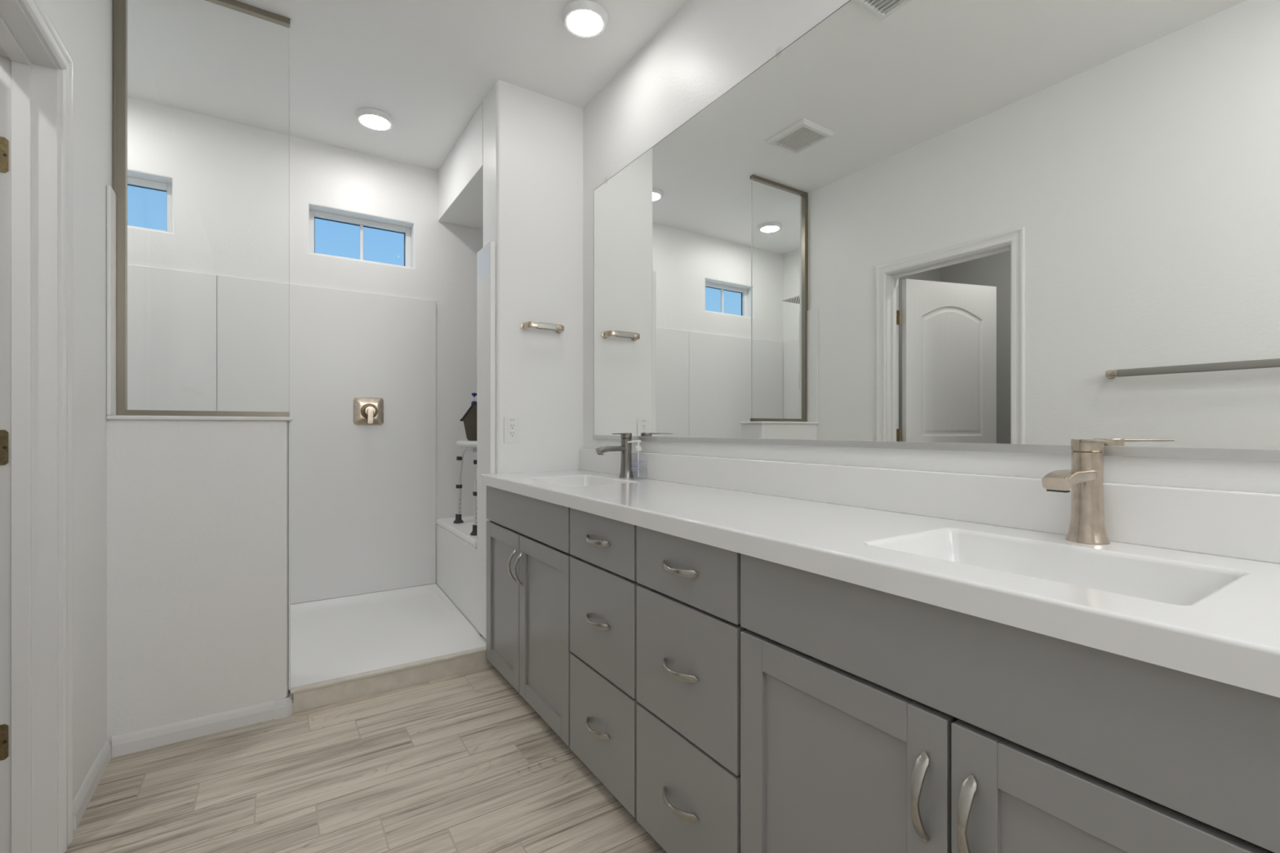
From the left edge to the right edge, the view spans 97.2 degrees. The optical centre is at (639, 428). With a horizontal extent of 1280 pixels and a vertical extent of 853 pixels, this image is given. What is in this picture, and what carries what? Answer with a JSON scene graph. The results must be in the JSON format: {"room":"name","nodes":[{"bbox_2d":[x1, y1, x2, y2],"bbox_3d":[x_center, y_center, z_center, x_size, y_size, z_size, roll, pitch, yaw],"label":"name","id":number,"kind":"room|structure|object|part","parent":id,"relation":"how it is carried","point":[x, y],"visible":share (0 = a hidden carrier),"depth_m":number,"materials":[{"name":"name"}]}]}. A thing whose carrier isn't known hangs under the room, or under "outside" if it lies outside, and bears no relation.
{"room":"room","nodes":[
{"label":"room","id":0,"kind":"room"},
{"bbox_2d":[40,0,112,800],"bbox_3d":[-1.208,-0.264,0.061,1.021,2.743,4.020,0,0,-33],"label":"wall","id":1,"kind":"structure","parent":0,"point":[85,27],"depth_m":1.72,"materials":[{"name":"white paint"}]},
{"bbox_2d":[0,0,72,852],"bbox_3d":[-1.655,0.057,0.958,0.826,2.103,0.815,0,0,-33],"label":"door","id":2,"kind":"structure","parent":1,"relation":"in","point":[36,65],"depth_m":1.44,"materials":[{"name":"white paint"}]},
{"bbox_2d":[72,739,111,831],"bbox_3d":[-0.730,1.075,0.275,0.013,0.066,3.858,0,0,-33],"label":"baseboard","id":3,"kind":"structure","parent":1,"relation":"attached to","point":[86,792],"depth_m":1.69,"materials":[{"name":"white paint"}]},
{"bbox_2d":[127,97,483,519],"bbox_3d":[-1.947,-0.264,3.249,3.260,2.743,0.150,0,0,-33],"label":"wall","id":4,"kind":"structure","parent":0,"point":[229,180],"depth_m":3.18,"materials":[{"name":"white paint"}]},
{"bbox_2d":[127,176,172,232],"bbox_3d":[-2.679,-1.135,2.814,0.558,0.274,0.050,0,0,-33],"label":"window","id":5,"kind":"structure","parent":4,"relation":"in","point":[131,181],"depth_m":2.92,"materials":[{"name":"white plastic"}]},
{"bbox_2d":[309,209,410,267],"bbox_3d":[-1.704,-1.135,3.449,0.562,0.274,0.050,0,0,-33],"label":"window","id":6,"kind":"structure","parent":4,"relation":"in","point":[313,215],"depth_m":3.44,"materials":[{"name":"white plastic"}]},
{"bbox_2d":[106,80,582,755],"bbox_3d":[-1.054,-0.264,2.519,1.919,2.743,0.228,0,0,-33],"label":"wall","id":7,"kind":"structure","parent":0,"point":[197,510],"depth_m":2.12,"materials":[{"name":"white paint"}]},
{"bbox_2d":[111,700,274,757],"bbox_3d":[-1.588,1.075,2.027,0.459,0.066,0.013,0,0,-33],"label":"baseboard","id":8,"kind":"structure","parent":7,"relation":"attached to","point":[161,735],"depth_m":2.01,"materials":[{"name":"white paint"}]},
{"bbox_2d":[106,415,293,421],"bbox_3d":[-1.621,-0.036,2.121,0.535,0.015,0.212,0,0,-33],"label":"trim","id":9,"kind":"structure","parent":7,"relation":"on","point":[108,417],"depth_m":2.02,"materials":[{"name":"white paint"}]},
{"bbox_2d":[112,0,290,417],"bbox_3d":[-1.623,-0.839,2.118,0.526,1.590,0.031,0,0,-33],"label":"panel frame","id":10,"kind":"object","parent":9,"relation":"on","point":[119,7],"visible":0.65,"depth_m":1.98,"materials":[{"name":"silver metal"}]},
{"bbox_2d":[274,693,293,719],"bbox_3d":[-1.376,1.074,2.180,0.063,0.068,0.046,0,0,-33],"label":"baseboard","id":11,"kind":"structure","parent":7,"relation":"attached to","point":[283,708],"depth_m":2.16,"materials":[{"name":"white paint"}]},
{"bbox_2d":[503,417,519,443],"bbox_3d":[-0.607,0.008,2.675,0.078,0.124,0.008,0,0,-33],"label":"wall outlet","id":12,"kind":"object","parent":7,"relation":"attached to","point":[511,424],"visible":1,"depth_m":2.67,"materials":[{"name":"white plastic"}]},
{"bbox_2d":[508,419,515,437],"bbox_3d":[-0.606,0.002,2.672,0.035,0.085,0.002,0,0,-33],"label":"receptacle","id":13,"kind":"object","parent":12,"relation":"attached to","point":[512,423],"depth_m":2.67,"materials":[{"name":"white plastic"}]},
{"bbox_2d":[520,321,564,333],"bbox_3d":[-0.462,-0.489,2.731,0.217,0.037,0.072,0,0,-33],"label":"towel bar","id":14,"kind":"object","parent":7,"relation":"attached to","point":[557,328],"visible":1,"depth_m":2.70,"materials":[{"name":"silver metal"}]},
{"bbox_3d":[-0.524,-0.489,2.689,0.052,0.031,0.068,0,0,-33],"label":"post","id":15,"kind":"part","parent":14,"relation":"part of","materials":[{"name":"silver metal"}]},
{"bbox_3d":[-0.399,-0.489,2.770,0.052,0.031,0.068,0,0,-33],"label":"post","id":16,"kind":"part","parent":14,"relation":"part of","materials":[{"name":"silver metal"}]},
{"bbox_2d":[63,666,666,852],"bbox_3d":[-0.896,1.168,0.873,3.450,0.120,5.280,0,0,-33],"label":"floor","id":17,"kind":"structure","parent":0,"point":[460,762],"depth_m":1.73,"materials":[{"name":"brown wood"}]},
{"bbox_2d":[288,583,493,712],"bbox_3d":[-1.920,1.046,2.498,2.246,0.125,1.137,0,0,-33],"label":"shower pan","id":18,"kind":"object","parent":17,"relation":"on","point":[347,647],"visible":0.26,"depth_m":2.68,"materials":[{"name":"white ceramic"}]},
{"bbox_2d":[106,185,495,689],"bbox_3d":[-1.916,0.072,2.493,2.247,1.898,1.150,0,0,-33],"label":"shower surround","id":19,"kind":"object","parent":18,"relation":"on","point":[362,499],"visible":0.52,"depth_m":3.19,"materials":[{"name":"white plastic"}]},
{"bbox_3d":[-1.827,-0.430,1.960,0.011,0.773,0.158,0,0,-33],"label":"wall panel","id":20,"kind":"part","parent":19,"relation":"part of","materials":[{"name":"white plastic"}]},
{"bbox_3d":[-2.694,0.087,2.667,1.110,1.789,0.010,0,0,-33],"label":"wall panel","id":21,"kind":"part","parent":19,"relation":"part of","materials":[{"name":"white tile"}]},
{"bbox_3d":[-1.412,0.496,2.269,0.006,1.048,0.171,0,0,-33],"label":"panel","id":22,"kind":"part","parent":19,"relation":"part of","materials":[{"name":"white plastic"}]},
{"bbox_3d":[-1.761,0.087,3.274,1.112,1.789,0.010,0,0,-33],"label":"wall panel","id":23,"kind":"part","parent":19,"relation":"part of","materials":[{"name":"white plastic"}]},
{"bbox_2d":[353,397,383,425],"bbox_3d":[-1.595,-0.101,3.328,0.164,0.164,0.078,0,0,-33],"label":"shower valve","id":24,"kind":"object","parent":19,"relation":"attached to","point":[366,411],"visible":1,"depth_m":3.33,"materials":[{"name":"silver metal"}]},
{"bbox_3d":[-1.579,-0.072,3.304,0.032,0.093,0.020,0,0,-33],"label":"lever","id":25,"kind":"part","parent":24,"relation":"part of","materials":[{"name":"silver metal"}]},
{"bbox_3d":[-0.746,0.067,2.732,0.026,1.887,0.210,0,0,-33],"label":"wall panel","id":26,"kind":"part","parent":19,"relation":"part of","materials":[{"name":"white plastic"}]},
{"bbox_2d":[486,485,573,746],"bbox_3d":[-0.278,0.683,2.371,0.536,0.850,0.873,0,0,-33],"label":"base cabinet","id":27,"kind":"object","parent":17,"relation":"on","point":[528,555],"visible":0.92,"depth_m":2.17,"materials":[{"name":"grey wood"}]},
{"bbox_3d":[-0.590,0.746,2.438,0.020,0.635,0.413,0,0,-33],"label":"door","id":28,"kind":"part","parent":27,"relation":"part of","materials":[{"name":"grey paint"}]},
{"bbox_3d":[-0.517,0.555,2.276,0.032,0.138,0.020,0,0,-33],"label":"handle","id":29,"kind":"part","parent":27,"relation":"part of","materials":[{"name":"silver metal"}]},
{"bbox_3d":[-0.480,0.555,2.220,0.032,0.138,0.020,0,0,-33],"label":"handle","id":30,"kind":"part","parent":27,"relation":"part of","materials":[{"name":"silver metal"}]},
{"bbox_3d":[-0.352,0.746,2.073,0.020,0.635,0.447,0,0,-33],"label":"door","id":31,"kind":"part","parent":27,"relation":"part of","materials":[{"name":"grey paint"}]},
{"bbox_2d":[480,448,1279,697],"bbox_3d":[0.196,0.214,1.653,0.526,0.222,2.597,0,0,-33],"label":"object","id":32,"kind":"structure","parent":27,"relation":"on","point":[1187,580],"depth_m":1.01,"materials":[{"name":"white stone"}]},
{"bbox_2d":[526,474,639,486],"bbox_3d":[-0.239,0.268,2.302,0.305,0.114,0.450,0,0,-33],"label":"basin","id":33,"kind":"object","parent":32,"relation":"in","point":[580,480],"depth_m":2.48,"materials":[{"name":"white ceramic"}]},
{"bbox_2d":[595,432,633,478],"bbox_3d":[-0.092,0.116,2.376,0.172,0.191,0.097,0,0,-38],"label":"faucet","id":34,"kind":"object","parent":32,"relation":"on","point":[625,448],"visible":0.99,"depth_m":2.40,"materials":[{"name":"grey metal"}]},
{"bbox_3d":[-0.122,0.091,2.382,0.130,0.033,0.041,0,0,-33],"label":"spout","id":35,"kind":"part","parent":34,"relation":"part of","materials":[{"name":"grey metal"}]},
{"bbox_2d":[627,440,647,479],"bbox_3d":[-0.010,0.130,2.336,0.084,0.162,0.046,0,0,0],"label":"soap dispenser","id":36,"kind":"object","parent":32,"relation":"on","point":[637,447],"visible":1,"depth_m":2.33,"materials":[{"name":"clear plastic"}]},
{"bbox_2d":[631,462,645,471],"bbox_3d":[-0.007,0.156,2.317,0.059,0.036,0.008,0,0,0],"label":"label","id":37,"kind":"object","parent":36,"relation":"on","point":[637,468],"depth_m":2.32,"materials":[{"name":"white"}]},
{"bbox_2d":[862,527,1250,605],"bbox_3d":[0.652,0.268,0.934,0.305,0.114,0.449,0,0,-33],"label":"basin","id":38,"kind":"object","parent":32,"relation":"in","point":[1166,581],"depth_m":0.99,"materials":[{"name":"white ceramic"}]},
{"bbox_2d":[1041,439,1117,545],"bbox_3d":[0.800,0.116,1.005,0.172,0.191,0.097,0,0,-38],"label":"faucet","id":39,"kind":"object","parent":32,"relation":"on","point":[1085,478],"visible":1,"depth_m":1.03,"materials":[{"name":"silver metal"}]},
{"bbox_3d":[0.771,0.091,1.010,0.130,0.033,0.041,0,0,-33],"label":"spout","id":40,"kind":"part","parent":39,"relation":"part of","materials":[{"name":"silver metal"}]},
{"bbox_3d":[0.809,0.024,0.996,0.034,0.006,0.121,0,0,24],"label":"lever","id":41,"kind":"part","parent":39,"relation":"part of","materials":[{"name":"silver metal"}]},
{"bbox_2d":[569,507,640,817],"bbox_3d":[0.072,0.683,1.833,0.536,0.850,0.406,0,0,-33],"label":"base cabinet","id":42,"kind":"object","parent":17,"relation":"on","point":[603,584],"visible":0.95,"depth_m":1.67,"materials":[{"name":"grey wood"}]},
{"bbox_3d":[-0.139,0.905,1.695,0.032,0.020,0.142,0,0,-33],"label":"handle","id":43,"kind":"part","parent":42,"relation":"part of","materials":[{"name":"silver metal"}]},
{"bbox_3d":[-0.139,0.583,1.695,0.032,0.020,0.142,0,0,-33],"label":"handle","id":44,"kind":"part","parent":42,"relation":"part of","materials":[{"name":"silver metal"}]},
{"bbox_3d":[-0.139,0.339,1.695,0.032,0.020,0.142,0,0,-33],"label":"handle","id":45,"kind":"part","parent":42,"relation":"part of","materials":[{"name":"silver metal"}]},
{"bbox_3d":[-0.116,0.339,1.710,0.020,0.159,0.399,0,0,-33],"label":"drawer","id":46,"kind":"part","parent":42,"relation":"part of","materials":[{"name":"grey paint"}]},
{"bbox_3d":[-0.116,0.905,1.710,0.020,0.316,0.399,0,0,-33],"label":"drawer","id":47,"kind":"part","parent":42,"relation":"part of","materials":[{"name":"grey paint"}]},
{"bbox_3d":[-0.116,0.583,1.710,0.020,0.313,0.399,0,0,-33],"label":"drawer","id":48,"kind":"part","parent":42,"relation":"part of","materials":[{"name":"grey paint"}]},
{"bbox_2d":[636,525,746,852],"bbox_3d":[0.295,0.683,1.491,0.536,0.850,0.403,0,0,-33],"label":"base cabinet","id":49,"kind":"object","parent":17,"relation":"on","point":[689,628],"visible":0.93,"depth_m":1.33,"materials":[{"name":"grey wood"}]},
{"bbox_3d":[0.084,0.905,1.354,0.032,0.020,0.142,0,0,-33],"label":"handle","id":50,"kind":"part","parent":49,"relation":"part of","materials":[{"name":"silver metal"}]},
{"bbox_3d":[0.084,0.583,1.354,0.032,0.020,0.142,0,0,-33],"label":"handle","id":51,"kind":"part","parent":49,"relation":"part of","materials":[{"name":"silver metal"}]},
{"bbox_3d":[0.084,0.339,1.354,0.032,0.020,0.142,0,0,-33],"label":"handle","id":52,"kind":"part","parent":49,"relation":"part of","materials":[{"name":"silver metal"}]},
{"bbox_3d":[0.106,0.905,1.368,0.020,0.316,0.396,0,0,-33],"label":"drawer","id":53,"kind":"part","parent":49,"relation":"part of","materials":[{"name":"grey paint"}]},
{"bbox_3d":[0.106,0.339,1.368,0.020,0.159,0.396,0,0,-33],"label":"drawer","id":54,"kind":"part","parent":49,"relation":"part of","materials":[{"name":"grey paint"}]},
{"bbox_3d":[0.106,0.583,1.368,0.020,0.313,0.396,0,0,-33],"label":"drawer","id":55,"kind":"part","parent":49,"relation":"part of","materials":[{"name":"grey paint"}]},
{"bbox_2d":[740,553,1279,852],"bbox_3d":[0.646,0.683,0.951,0.536,0.850,0.880,0,0,-33],"label":"base cabinet","id":56,"kind":"object","parent":17,"relation":"on","point":[873,721],"visible":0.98,"depth_m":0.80,"materials":[{"name":"grey wood"}]},
{"bbox_3d":[0.338,0.746,1.012,0.020,0.635,0.434,0,0,-33],"label":"door","id":57,"kind":"part","parent":56,"relation":"part of","materials":[{"name":"grey paint"}]},
{"bbox_3d":[0.417,0.555,0.841,0.032,0.138,0.020,0,0,-33],"label":"handle","id":58,"kind":"part","parent":56,"relation":"part of","materials":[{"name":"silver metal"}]},
{"bbox_3d":[0.454,0.555,0.784,0.032,0.138,0.020,0,0,-33],"label":"handle","id":59,"kind":"part","parent":56,"relation":"part of","materials":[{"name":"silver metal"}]},
{"bbox_3d":[0.578,0.746,0.644,0.020,0.635,0.432,0,0,-33],"label":"door","id":60,"kind":"part","parent":56,"relation":"part of","materials":[{"name":"grey paint"}]},
{"bbox_2d":[127,0,688,171],"bbox_3d":[-0.707,-1.695,0.995,3.900,0.120,5.280,0,0,-33],"label":"ceiling","id":61,"kind":"structure","parent":0,"point":[429,65],"depth_m":2.49,"materials":[{"name":"white paint"}]},
{"bbox_2d":[355,107,394,130],"bbox_3d":[-1.395,-1.621,2.970,0.186,0.026,0.186,0,0,-33],"label":"recessed light","id":62,"kind":"object","parent":61,"relation":"in","point":[371,118],"visible":1,"depth_m":2.94,"materials":[{"name":"white paint"}]},
{"bbox_2d":[561,0,608,37],"bbox_3d":[-0.219,-1.621,2.244,0.186,0.026,0.186,0,0,-33],"label":"recessed light","id":63,"kind":"object","parent":61,"relation":"in","point":[581,18],"visible":1,"depth_m":2.22,"materials":[{"name":"white paint"}]},
{"bbox_2d":[435,515,483,636],"bbox_3d":[-0.722,0.841,3.415,0.782,0.534,0.905,0,0,-33],"label":"shower bench","id":64,"kind":"object","parent":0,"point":[455,556],"visible":0.24,"depth_m":3.19,"materials":[{"name":"white tile"}]},
{"bbox_2d":[453,440,476,535],"bbox_3d":[-0.869,0.322,3.318,0.387,0.503,0.500,0,0,-33],"label":"stool","id":65,"kind":"object","parent":64,"relation":"on","point":[472,445],"visible":0.36,"depth_m":3.40,"materials":[{"name":"white plastic"}]},
{"bbox_3d":[-1.043,0.258,3.427,0.136,0.301,0.028,0,0,2],"label":"leg","id":66,"kind":"part","parent":65,"relation":"part of","materials":[{"name":"silver metal"}]},
{"bbox_3d":[-0.867,0.088,3.313,0.350,0.036,0.440,0,0,-33],"label":"seat","id":67,"kind":"part","parent":65,"relation":"part of","materials":[{"name":"white plastic"}]},
{"bbox_2d":[460,402,476,440],"bbox_3d":[-0.916,-0.042,3.305,0.262,0.222,0.219,0,0,-17],"label":"storage bin","id":68,"kind":"object","parent":65,"relation":"on","point":[469,419],"visible":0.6,"depth_m":3.18,"materials":[{"name":"brown plastic"}]},
{"bbox_2d":[471,392,476,404],"bbox_3d":[-0.962,-0.070,3.297,0.058,0.270,0.046,0,0,-33],"label":"pump bottle","id":69,"kind":"object","parent":68,"relation":"in","point":[473,394],"visible":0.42,"depth_m":3.28,"materials":[{"name":"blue plastic"}]},
{"bbox_2d":[471,541,476,549],"bbox_3d":[-0.847,0.596,2.871,0.019,0.042,0.042,0,0,-33],"label":"cup","id":70,"kind":"object","parent":64,"relation":"attached to","point":[474,544],"visible":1,"depth_m":2.86,"materials":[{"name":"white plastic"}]},
{"bbox_2d":[437,102,483,229],"bbox_3d":[-0.665,-1.476,3.450,0.892,0.318,0.910,0,0,-33],"label":"wall header","id":71,"kind":"structure","parent":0,"point":[460,176],"depth_m":3.23,"materials":[{"name":"white paint"}]},
{"bbox_2d":[582,0,1279,493],"bbox_3d":[0.817,-0.264,1.294,0.120,2.743,3.878,0,0,-33],"label":"wall","id":72,"kind":"structure","parent":0,"point":[707,47],"depth_m":2.02,"materials":[{"name":"white paint"}]},
{"bbox_2d":[579,448,1279,564],"bbox_3d":[0.409,0.158,1.791,0.019,0.109,2.597,0,0,-33],"label":"backsplash","id":73,"kind":"structure","parent":72,"relation":"attached to","point":[1242,525],"depth_m":1.21,"materials":[{"name":"white stone"}]},
{"bbox_2d":[592,0,1279,461],"bbox_3d":[0.441,-0.568,1.748,0.012,1.239,2.452,0,0,-33],"label":"wall mirror","id":74,"kind":"object","parent":72,"relation":"attached to","point":[1011,226],"visible":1,"depth_m":1.28,"materials":[{"name":"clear mirror"}]}
]}

